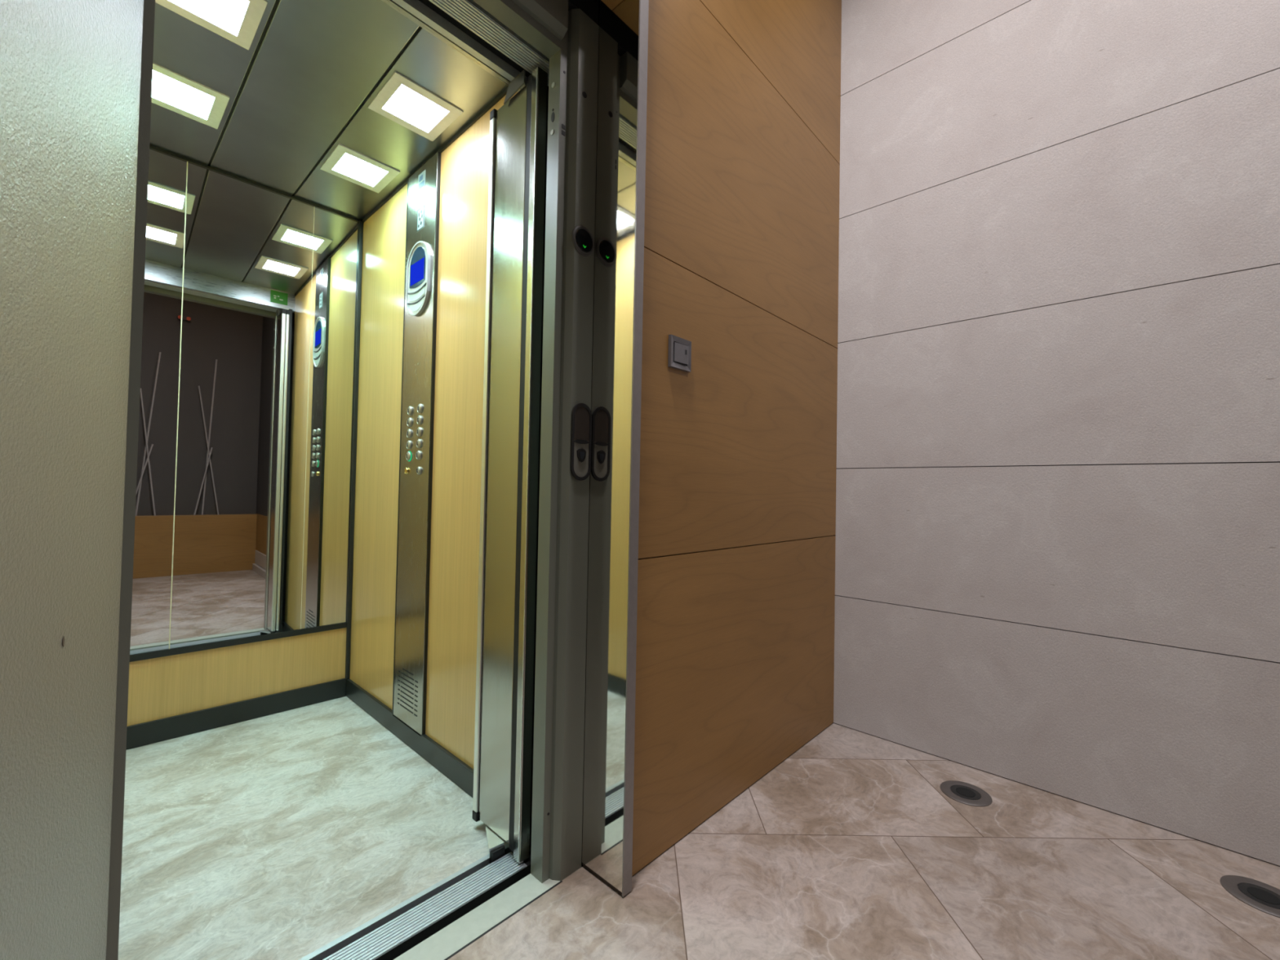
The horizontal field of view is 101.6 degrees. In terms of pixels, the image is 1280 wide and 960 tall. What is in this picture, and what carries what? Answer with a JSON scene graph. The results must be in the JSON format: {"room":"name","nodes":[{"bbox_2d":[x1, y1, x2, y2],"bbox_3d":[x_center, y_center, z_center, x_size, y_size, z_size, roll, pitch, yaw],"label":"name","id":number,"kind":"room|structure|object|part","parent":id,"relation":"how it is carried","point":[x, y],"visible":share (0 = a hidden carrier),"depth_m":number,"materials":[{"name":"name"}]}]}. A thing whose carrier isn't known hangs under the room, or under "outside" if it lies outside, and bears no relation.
{"room":"elevator lobby","nodes":[
{"label":"elevator lobby","id":0,"kind":"room"},
{"bbox_2d":[0,0,143,959],"bbox_3d":[-0.542,-0.085,0.352,0.075,1.987,0.740,2,-1,-28],"label":"door","id":1,"kind":"structure","parent":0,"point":[70,70],"depth_m":0.55,"materials":[{"name":"grey paint"}]},
{"bbox_2d":[117,0,549,959],"bbox_3d":[-0.995,-0.012,1.569,1.474,2.370,0.921,0,-2,43],"label":"car","id":2,"kind":"object","parent":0,"point":[277,806],"visible":0.55,"depth_m":1.63,"materials":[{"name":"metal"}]},
{"bbox_2d":[129,148,186,654],"bbox_3d":[-1.739,-0.282,1.821,0.004,1.771,0.191,0,-2,44],"label":"wall mirror","id":3,"kind":"object","parent":2,"relation":"attached to","point":[166,185],"visible":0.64,"depth_m":1.85,"materials":[{"name":"silver glass"}]},
{"bbox_2d":[151,62,229,128],"bbox_3d":[-1.402,-1.173,1.591,0.208,0.004,0.208,0,-2,43],"label":"ceiling light","id":4,"kind":"object","parent":2,"relation":"attached to","point":[171,91],"visible":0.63,"depth_m":1.60,"materials":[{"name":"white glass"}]},
{"bbox_2d":[151,70,214,119],"bbox_3d":[-1.402,-1.173,1.591,0.147,0.003,0.147,0,-2,43],"label":"diffuser","id":5,"kind":"object","parent":4,"relation":"attached to","point":[171,91],"depth_m":1.59,"materials":[{"name":"white plastic"}]},
{"bbox_2d":[155,0,267,49],"bbox_3d":[-1.058,-1.173,1.271,0.208,0.004,0.208,0,-2,43],"label":"ceiling light","id":6,"kind":"object","parent":2,"relation":"attached to","point":[237,21],"visible":1,"depth_m":1.31,"materials":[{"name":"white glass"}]},
{"bbox_2d":[168,0,248,35],"bbox_3d":[-1.058,-1.173,1.271,0.147,0.003,0.147,0,-2,43],"label":"diffuser","id":7,"kind":"object","parent":6,"relation":"attached to","point":[229,17],"depth_m":1.31,"materials":[{"name":"white plastic"}]},
{"bbox_3d":[-1.224,-1.178,1.406,1.327,0.006,0.264,0,-2,43],"label":"ceiling panel","id":8,"kind":"part","parent":2,"relation":"part of","materials":[{"name":"metal"}]},
{"bbox_3d":[-1.554,0.892,1.999,0.012,0.077,0.777,0,-2,44],"label":"skirting","id":9,"kind":"part","parent":2,"relation":"part of","materials":[{"name":"black metal"}]},
{"bbox_3d":[-1.564,0.782,2.012,0.020,0.300,0.802,0,-2,44],"label":"panel","id":10,"kind":"part","parent":2,"relation":"part of","materials":[{"name":"yellow wood"}]},
{"bbox_3d":[-1.551,0.623,2.007,0.006,0.022,0.801,0,-2,44],"label":"mirror rail","id":11,"kind":"part","parent":2,"relation":"part of","materials":[{"name":"metal"}]},
{"bbox_2d":[168,161,314,648],"bbox_3d":[-1.530,-0.274,2.035,0.006,1.771,0.407,0,-2,44],"label":"wall mirror","id":12,"kind":"object","parent":2,"relation":"attached to","point":[239,503],"visible":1,"depth_m":2.02,"materials":[{"name":"silver glass"}]},
{"bbox_3d":[-1.517,-1.162,2.043,0.006,0.010,0.801,0,-2,44],"label":"cornice trim","id":13,"kind":"part","parent":2,"relation":"part of","materials":[{"name":"black metal"}]},
{"bbox_3d":[-1.041,-1.170,1.603,1.327,0.006,0.260,0,-2,43],"label":"ceiling panel","id":14,"kind":"part","parent":2,"relation":"part of","materials":[{"name":"metal"}]},
{"bbox_2d":[301,206,358,628],"bbox_3d":[-1.329,-0.266,2.243,0.004,1.771,0.172,0,-2,44],"label":"wall mirror","id":15,"kind":"object","parent":2,"relation":"attached to","point":[335,237],"visible":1,"depth_m":2.24,"materials":[{"name":"silver glass"}]},
{"bbox_3d":[-1.259,-0.142,2.301,0.016,2.021,0.016,0,-2,43],"label":"corner trim","id":16,"kind":"part","parent":2,"relation":"part of","materials":[{"name":"metal"}]},
{"bbox_2d":[320,143,399,193],"bbox_3d":[-1.046,-1.158,1.952,0.208,0.004,0.208,0,-2,43],"label":"ceiling light","id":17,"kind":"object","parent":2,"relation":"attached to","point":[344,162],"visible":1,"depth_m":1.94,"materials":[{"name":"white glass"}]},
{"bbox_2d":[332,152,388,186],"bbox_3d":[-1.046,-1.159,1.952,0.147,0.003,0.147,0,-2,43],"label":"diffuser","id":18,"kind":"object","parent":17,"relation":"attached to","point":[352,166],"depth_m":1.95,"materials":[{"name":"white plastic"}]},
{"bbox_3d":[-0.858,-1.163,1.800,1.327,0.006,0.262,0,-2,43],"label":"ceiling panel","id":19,"kind":"part","parent":2,"relation":"part of","materials":[{"name":"metal"}]},
{"bbox_3d":[-0.813,0.905,1.849,1.287,0.074,0.012,0,-2,43],"label":"skirting","id":20,"kind":"part","parent":2,"relation":"part of","materials":[{"name":"black metal"}]},
{"bbox_2d":[368,71,463,141],"bbox_3d":[-0.701,-1.158,1.632,0.208,0.004,0.208,0,-2,43],"label":"ceiling light","id":21,"kind":"object","parent":2,"relation":"attached to","point":[402,100],"visible":1,"depth_m":1.62,"materials":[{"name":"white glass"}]},
{"bbox_2d":[382,84,448,132],"bbox_3d":[-0.701,-1.159,1.632,0.147,0.003,0.147,0,-2,43],"label":"diffuser","id":22,"kind":"object","parent":21,"relation":"attached to","point":[404,103],"depth_m":1.63,"materials":[{"name":"white plastic"}]},
{"bbox_2d":[391,151,440,736],"bbox_3d":[-0.812,-0.134,1.881,0.244,2.022,0.022,0,-2,43],"label":"control panel","id":23,"kind":"object","parent":2,"relation":"on","point":[423,200],"visible":1,"depth_m":1.86,"materials":[{"name":"metal"}]},
{"bbox_3d":[-0.896,-0.134,1.966,0.005,2.022,0.013,0,-2,43],"label":"edge trim","id":24,"kind":"part","parent":23,"relation":"part of","materials":[{"name":"silver metal"}]},
{"bbox_2d":[397,668,417,716],"bbox_3d":[-0.829,0.751,1.861,0.160,0.136,0.001,0,-2,43],"label":"speaker grille","id":25,"kind":"object","parent":23,"relation":"attached to","point":[407,678],"depth_m":1.86,"materials":[{"name":"silver metal"}]},
{"bbox_3d":[-0.804,-0.770,1.888,0.124,0.144,0.002,0,-2,43],"label":"screen glass","id":26,"kind":"part","parent":23,"relation":"part of","materials":[{"name":"blue glass"}]},
{"bbox_3d":[-0.797,-0.950,1.896,0.056,0.082,0.001,0,-2,43],"label":"notice plate","id":27,"kind":"part","parent":23,"relation":"part of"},
{"bbox_3d":[-0.794,-1.087,1.899,0.056,0.062,0.001,0,-2,43],"label":"notice plate","id":28,"kind":"part","parent":23,"relation":"part of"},
{"bbox_3d":[-0.720,-0.134,1.804,0.004,2.022,0.010,0,-2,43],"label":"edge trim","id":29,"kind":"part","parent":23,"relation":"part of","materials":[{"name":"silver metal"}]},
{"bbox_3d":[-0.553,0.933,1.028,0.070,0.007,0.742,0,-2,43],"label":"ribbed sill","id":30,"kind":"part","parent":2,"relation":"part of","materials":[{"name":"metal"}]},
{"bbox_3d":[-0.771,-1.150,1.893,1.287,0.012,0.006,0,-2,43],"label":"cornice trim","id":31,"kind":"part","parent":2,"relation":"part of","materials":[{"name":"metal"}]},
{"bbox_3d":[-0.564,-1.115,1.157,0.014,0.105,0.801,0,-2,43],"label":"header plate","id":32,"kind":"part","parent":2,"relation":"part of","materials":[{"name":"metal"}]},
{"bbox_3d":[-0.550,-1.075,1.142,0.018,0.025,0.801,0,-2,43],"label":"header rail","id":33,"kind":"part","parent":2,"relation":"part of","materials":[{"name":"metal"}]},
{"bbox_2d":[471,66,547,863],"bbox_3d":[-0.354,-0.048,1.367,0.078,2.012,0.217,2,-2,-43],"label":"door","id":34,"kind":"structure","parent":2,"relation":"attached to","point":[509,478],"depth_m":1.34,"materials":[{"name":"metal"}]},
{"bbox_3d":[-0.358,-0.054,1.378,0.144,1.932,0.011,0,-2,43],"label":"door","id":35,"kind":"part","parent":34,"relation":"part of","materials":[{"name":"metal"}]},
{"bbox_3d":[-0.275,-0.053,1.314,0.028,1.981,0.032,0,-2,43],"label":"fixed post","id":36,"kind":"part","parent":34,"relation":"part of","materials":[{"name":"metal"}]},
{"bbox_2d":[568,0,841,875],"bbox_3d":[-0.486,-0.822,0.854,0.185,3.500,3.744,0,-2,43],"label":"wall","id":37,"kind":"structure","parent":0,"point":[735,609],"depth_m":1.56,"materials":[{"name":"brown wood"}]},
{"bbox_2d":[106,0,599,959],"bbox_3d":[-0.470,-0.113,0.970,0.071,2.088,0.946,0,-2,43],"label":"door frame","id":38,"kind":"structure","parent":37,"relation":"attached to","point":[570,39],"depth_m":1.25,"materials":[{"name":"grey paint"}]},
{"bbox_2d":[393,866,581,959],"bbox_3d":[-0.489,0.950,0.947,0.074,0.041,0.946,0,-2,43],"label":"sill","id":39,"kind":"structure","parent":37,"relation":"attached to","point":[445,944],"depth_m":1.11,"materials":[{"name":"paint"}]},
{"bbox_2d":[569,403,591,480],"bbox_3d":[-0.142,-0.093,1.268,0.007,0.188,0.062,0,-2,43],"label":"station","id":40,"kind":"object","parent":37,"relation":"attached to","point":[581,414],"visible":1,"depth_m":1.26,"materials":[{"name":"grey plastic"}]},
{"bbox_3d":[-0.143,-0.093,1.269,0.003,0.178,0.052,0,-2,43],"label":"plate","id":41,"kind":"part","parent":40,"relation":"part of","materials":[{"name":"grey plastic"}]},
{"bbox_2d":[571,225,594,256],"bbox_3d":[-0.137,-0.584,1.273,0.007,0.072,0.072,0,-2,43],"label":"indicator","id":42,"kind":"object","parent":37,"relation":"attached to","point":[583,241],"visible":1,"depth_m":1.27,"materials":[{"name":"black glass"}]},
{"bbox_2d":[582,0,648,897],"bbox_3d":[-0.047,-0.807,1.270,0.142,3.496,0.028,0,-2,43],"label":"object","id":43,"kind":"object","parent":37,"relation":"attached to","point":[620,175],"visible":1,"depth_m":1.23,"materials":[{"name":"silver metal"}]},
{"bbox_2d":[667,334,691,373],"bbox_3d":[0.106,-0.331,1.366,0.012,0.083,0.086,0,-2,43],"label":"light switch","id":44,"kind":"object","parent":37,"relation":"attached to","point":[679,357],"visible":1,"depth_m":1.36,"materials":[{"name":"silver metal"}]},
{"bbox_3d":[0.372,0.583,1.670,0.012,0.749,1.202,0,-2,43],"label":"wood panel","id":45,"kind":"part","parent":37,"relation":"part of","materials":[{"name":"brown wood"}]},
{"bbox_3d":[0.386,-0.173,1.686,0.012,0.757,1.202,0,-2,43],"label":"wood panel","id":46,"kind":"part","parent":37,"relation":"part of","materials":[{"name":"brown wood"}]},
{"bbox_3d":[0.401,-0.933,1.702,0.012,0.758,1.202,0,-2,43],"label":"wood panel","id":47,"kind":"part","parent":37,"relation":"part of","materials":[{"name":"brown wood"}]},
{"bbox_3d":[0.420,-1.926,1.722,0.012,1.223,1.202,0,-2,43],"label":"wood panel","id":48,"kind":"part","parent":37,"relation":"part of","materials":[{"name":"brown wood"}]},
{"bbox_2d":[448,722,1279,959],"bbox_3d":[0.781,0.953,-0.356,3.570,0.050,3.794,0,-2,43],"label":"floor","id":49,"kind":"structure","parent":0,"point":[852,846],"depth_m":1.24,"materials":[{"name":"beige tile"}]},
{"bbox_2d":[939,780,992,806],"bbox_3d":[1.011,0.971,1.621,0.138,0.005,0.138,0,-2,43],"label":"floor light","id":50,"kind":"object","parent":49,"relation":"on","point":[964,793],"visible":1,"depth_m":1.61,"materials":[{"name":"metal"}]},
{"bbox_3d":[1.011,0.970,1.621,0.080,0.003,0.080,0,-2,43],"label":"glass","id":51,"kind":"part","parent":50,"relation":"part of","materials":[{"name":"black glass"}]},
{"bbox_2d":[1219,875,1279,917],"bbox_3d":[1.455,0.971,1.217,0.138,0.005,0.138,0,-2,43],"label":"floor light","id":52,"kind":"object","parent":49,"relation":"on","point":[1264,897],"visible":1,"depth_m":1.23,"materials":[{"name":"metal"}]},
{"bbox_3d":[1.455,0.971,1.217,0.080,0.003,0.080,0,-2,43],"label":"glass","id":53,"kind":"part","parent":52,"relation":"part of","materials":[{"name":"black glass"}]},
{"bbox_2d":[833,0,1279,866],"bbox_3d":[1.490,-0.769,1.573,1.958,3.500,0.100,0,-2,43],"label":"wall","id":54,"kind":"structure","parent":0,"point":[1057,545],"depth_m":1.63,"materials":[{"name":"tile"}]}
]}

